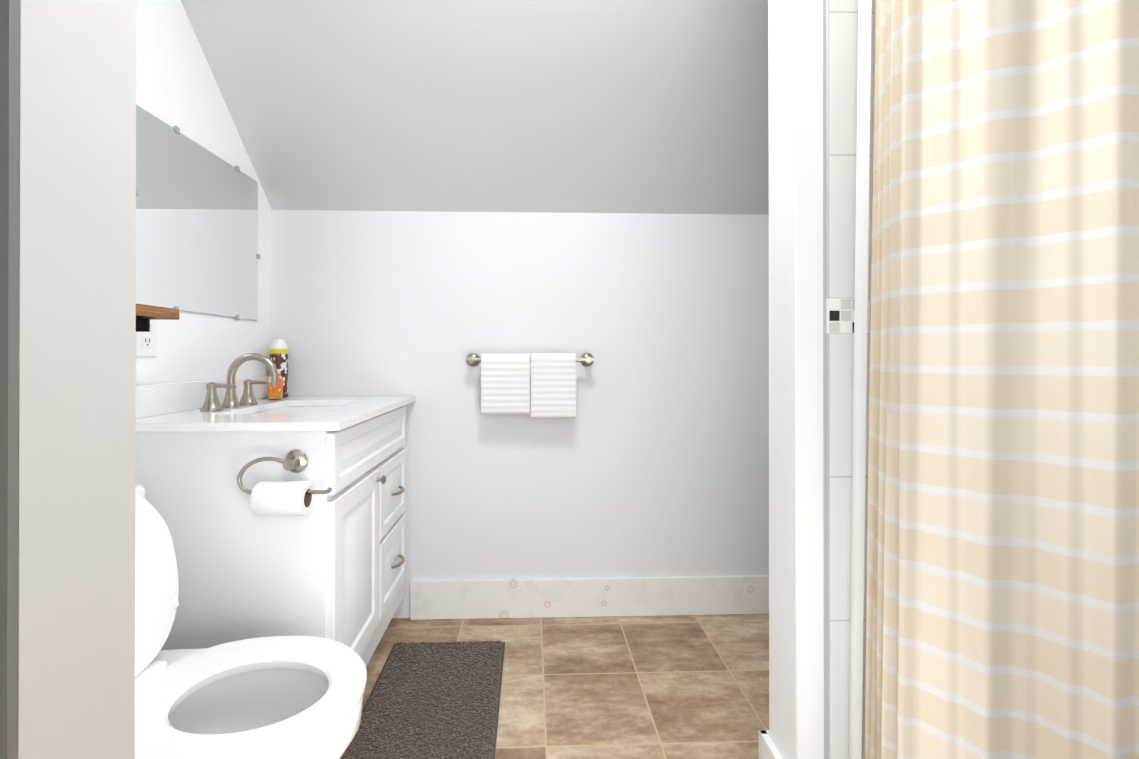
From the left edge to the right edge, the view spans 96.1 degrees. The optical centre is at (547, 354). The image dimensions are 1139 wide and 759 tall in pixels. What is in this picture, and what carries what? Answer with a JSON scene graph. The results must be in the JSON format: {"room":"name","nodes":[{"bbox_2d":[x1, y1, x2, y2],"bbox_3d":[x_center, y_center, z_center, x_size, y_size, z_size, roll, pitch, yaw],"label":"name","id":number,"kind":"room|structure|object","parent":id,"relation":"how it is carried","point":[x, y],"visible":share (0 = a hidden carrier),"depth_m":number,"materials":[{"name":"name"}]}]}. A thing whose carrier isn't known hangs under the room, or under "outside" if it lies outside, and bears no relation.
{"room":"bathroom","nodes":[
{"label":"bathroom","id":0,"kind":"room"},
{"bbox_2d":[18,0,135,758],"bbox_3d":[-0.714,-0.198,0.440,0.616,2.450,0.115,0,0,-2],"label":"wall","id":1,"kind":"structure","parent":0,"point":[77,398],"depth_m":0.44,"materials":[{"name":"paint"}]},
{"bbox_2d":[0,0,19,758],"bbox_3d":[-0.712,-0.198,0.378,0.616,2.450,0.008,0,0,-2],"label":"door frame","id":2,"kind":"structure","parent":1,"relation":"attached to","point":[9,207],"depth_m":0.38,"materials":[{"name":"grey paint"}]},
{"bbox_2d":[136,0,271,384],"bbox_3d":[-1.088,-0.247,0.594,0.120,2.550,3.030,0,0,-2],"label":"wall","id":3,"kind":"structure","parent":0,"point":[176,85],"depth_m":1.53,"materials":[{"name":"paint"}]},
{"bbox_2d":[136,320,156,355],"bbox_3d":[-1.048,-0.054,1.335,0.007,0.117,0.073,0,0,-2],"label":"electrical outlet","id":4,"kind":"object","parent":3,"relation":"attached to","point":[146,343],"visible":0.65,"depth_m":1.34,"materials":[{"name":"white plastic"}]},
{"bbox_2d":[136,304,178,331],"bbox_3d":[-0.962,-0.050,0.901,0.148,0.126,0.696,0,0,-2],"label":"wood shelf","id":5,"kind":"object","parent":3,"relation":"attached to","point":[145,314],"visible":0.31,"depth_m":1.15,"materials":[{"name":"brown wood"}]},
{"bbox_2d":[136,104,259,319],"bbox_3d":[-1.054,-0.381,1.586,0.010,0.526,0.604,0,0,-2],"label":"mirror","id":6,"kind":"object","parent":3,"relation":"attached to","point":[196,227],"visible":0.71,"depth_m":1.51,"materials":[{"name":"clear glass"}]},
{"bbox_2d":[181,0,768,214],"bbox_3d":[0.223,-1.002,0.640,2.743,1.080,3.030,0,0,-2],"label":"ceiling","id":7,"kind":"structure","parent":0,"point":[606,106],"depth_m":1.70,"materials":[{"name":"paint"}]},
{"bbox_2d":[272,210,768,617],"bbox_3d":[0.175,0.135,2.091,2.503,1.795,0.120,0,0,-2],"label":"wall","id":8,"kind":"structure","parent":0,"point":[651,459],"depth_m":2.03,"materials":[{"name":"paint"}]},
{"bbox_2d":[466,353,593,366],"bbox_3d":[-0.068,0.020,1.986,0.504,0.054,0.074,0,0,-2],"label":"towel rail","id":9,"kind":"object","parent":8,"relation":"attached to","point":[474,359],"visible":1,"depth_m":1.96,"materials":[{"name":"silver metal"}]},
{"bbox_2d":[481,353,529,414],"bbox_3d":[-0.160,0.113,1.958,0.184,0.236,0.051,0,0,-2],"label":"hanging towel","id":10,"kind":"object","parent":9,"relation":"hanging from","point":[505,383],"visible":1,"depth_m":1.93,"materials":[{"name":"white fabric"}]},
{"bbox_2d":[531,353,575,417],"bbox_3d":[0.021,0.117,1.964,0.172,0.246,0.051,0,0,-2],"label":"hanging towel","id":11,"kind":"object","parent":9,"relation":"hanging from","point":[553,385],"visible":1,"depth_m":1.94,"materials":[{"name":"white fabric"}]},
{"bbox_2d":[410,575,768,619],"bbox_3d":[0.446,0.957,2.030,1.965,0.150,0.016,0,0,-2],"label":"baseboard","id":12,"kind":"structure","parent":8,"relation":"attached to","point":[575,597],"depth_m":2.01,"materials":[{"name":"paint"}]},
{"bbox_2d":[362,614,768,758],"bbox_3d":[0.223,1.058,0.634,2.743,0.060,3.030,0,0,-2],"label":"floor","id":13,"kind":"structure","parent":0,"point":[662,687],"depth_m":1.61,"materials":[{"name":"tile"}]},
{"bbox_2d":[135,484,366,758],"bbox_3d":[-0.681,0.627,0.915,0.690,0.804,0.388,0,0,-2],"label":"toilet","id":14,"kind":"object","parent":13,"relation":"on","point":[286,697],"visible":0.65,"depth_m":0.99,"materials":[{"name":"white ceramic"}]},
{"bbox_2d":[135,375,414,665],"bbox_3d":[-0.774,0.555,1.596,0.568,0.952,0.796,0,0,-2],"label":"bathroom vanity","id":15,"kind":"object","parent":13,"relation":"on","point":[331,565],"visible":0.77,"depth_m":1.22,"materials":[{"name":"white paint"}]},
{"bbox_2d":[200,353,278,410],"bbox_3d":[-0.911,0.077,1.567,0.169,0.165,0.244,0,0,-2],"label":"faucet","id":16,"kind":"object","parent":15,"relation":"on","point":[211,402],"visible":1,"depth_m":1.56,"materials":[{"name":"silver metal"}]},
{"bbox_2d":[267,369,282,399],"bbox_3d":[-0.978,0.106,1.838,0.044,0.108,0.074,0,0,-2],"label":"soap bottle","id":17,"kind":"object","parent":15,"relation":"on","point":[274,393],"visible":0.6,"depth_m":1.81,"materials":[{"name":"orange plastic"}]},
{"bbox_2d":[270,339,287,396],"bbox_3d":[-1.017,0.050,1.937,0.062,0.220,0.062,0,0,-2],"label":"spray can","id":18,"kind":"object","parent":15,"relation":"on","point":[279,353],"visible":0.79,"depth_m":1.92,"materials":[{"name":"brown metal"}]},
{"bbox_2d":[237,450,331,493],"bbox_3d":[-0.608,0.275,1.194,0.215,0.096,0.047,0,0,-2],"label":"toilet paper holder","id":19,"kind":"object","parent":15,"relation":"attached to","point":[295,461],"visible":0.77,"depth_m":1.18,"materials":[{"name":"silver metal"}]},
{"bbox_2d":[250,481,314,515],"bbox_3d":[-0.610,0.331,1.180,0.112,0.077,0.077,0,0,-2],"label":"toilet paper roll","id":20,"kind":"object","parent":19,"relation":"hanging from","point":[279,498],"visible":0.94,"depth_m":1.15,"materials":[{"name":"white paper"}]},
{"bbox_2d":[340,641,504,758],"bbox_3d":[-0.338,1.021,1.482,0.394,0.018,0.687,0,0,-2],"label":"rug","id":21,"kind":"object","parent":13,"relation":"on","point":[434,700],"visible":0.98,"depth_m":1.48,"materials":[{"name":"fabric"}]},
{"bbox_2d":[768,0,823,758],"bbox_3d":[0.989,-0.196,1.156,0.938,2.450,0.125,0,0,-2],"label":"wall","id":22,"kind":"structure","parent":0,"point":[796,523],"depth_m":1.08,"materials":[{"name":"paint"}]},
{"bbox_2d":[758,730,782,758],"bbox_3d":[0.980,0.959,1.153,0.956,0.140,0.156,0,0,-2],"label":"baseboard","id":23,"kind":"structure","parent":22,"relation":"attached to","point":[767,748],"depth_m":1.18,"materials":[{"name":"white paint"}]},
{"bbox_2d":[823,0,873,758],"bbox_3d":[1.020,-0.186,1.089,0.879,2.430,0.010,0,0,-2],"label":"shower wall tile","id":24,"kind":"structure","parent":22,"relation":"attached to","point":[840,47],"depth_m":1.07,"materials":[{"name":"grey tile"}]},
{"bbox_3d":[1.078,-0.957,0.705,0.803,0.025,0.782,0,0,-2],"label":"curtain rod","id":25,"kind":"object","parent":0,"visible":0},
{"bbox_2d":[848,0,871,758],"bbox_3d":[0.643,0.017,1.054,0.041,1.885,0.024,0,0,-2],"label":"curtain liner","id":26,"kind":"object","parent":25,"relation":"hanging from","point":[859,383],"visible":0.94,"depth_m":1.05,"materials":[{"name":"white plastic"}]},
{"bbox_2d":[863,0,1138,758],"bbox_3d":[1.030,0.018,0.664,0.857,1.890,0.809,0,0,-2],"label":"shower curtain","id":27,"kind":"object","parent":25,"relation":"hanging from","point":[1002,586],"visible":0.94,"depth_m":0.80,"materials":[{"name":"fabric"}]}
]}

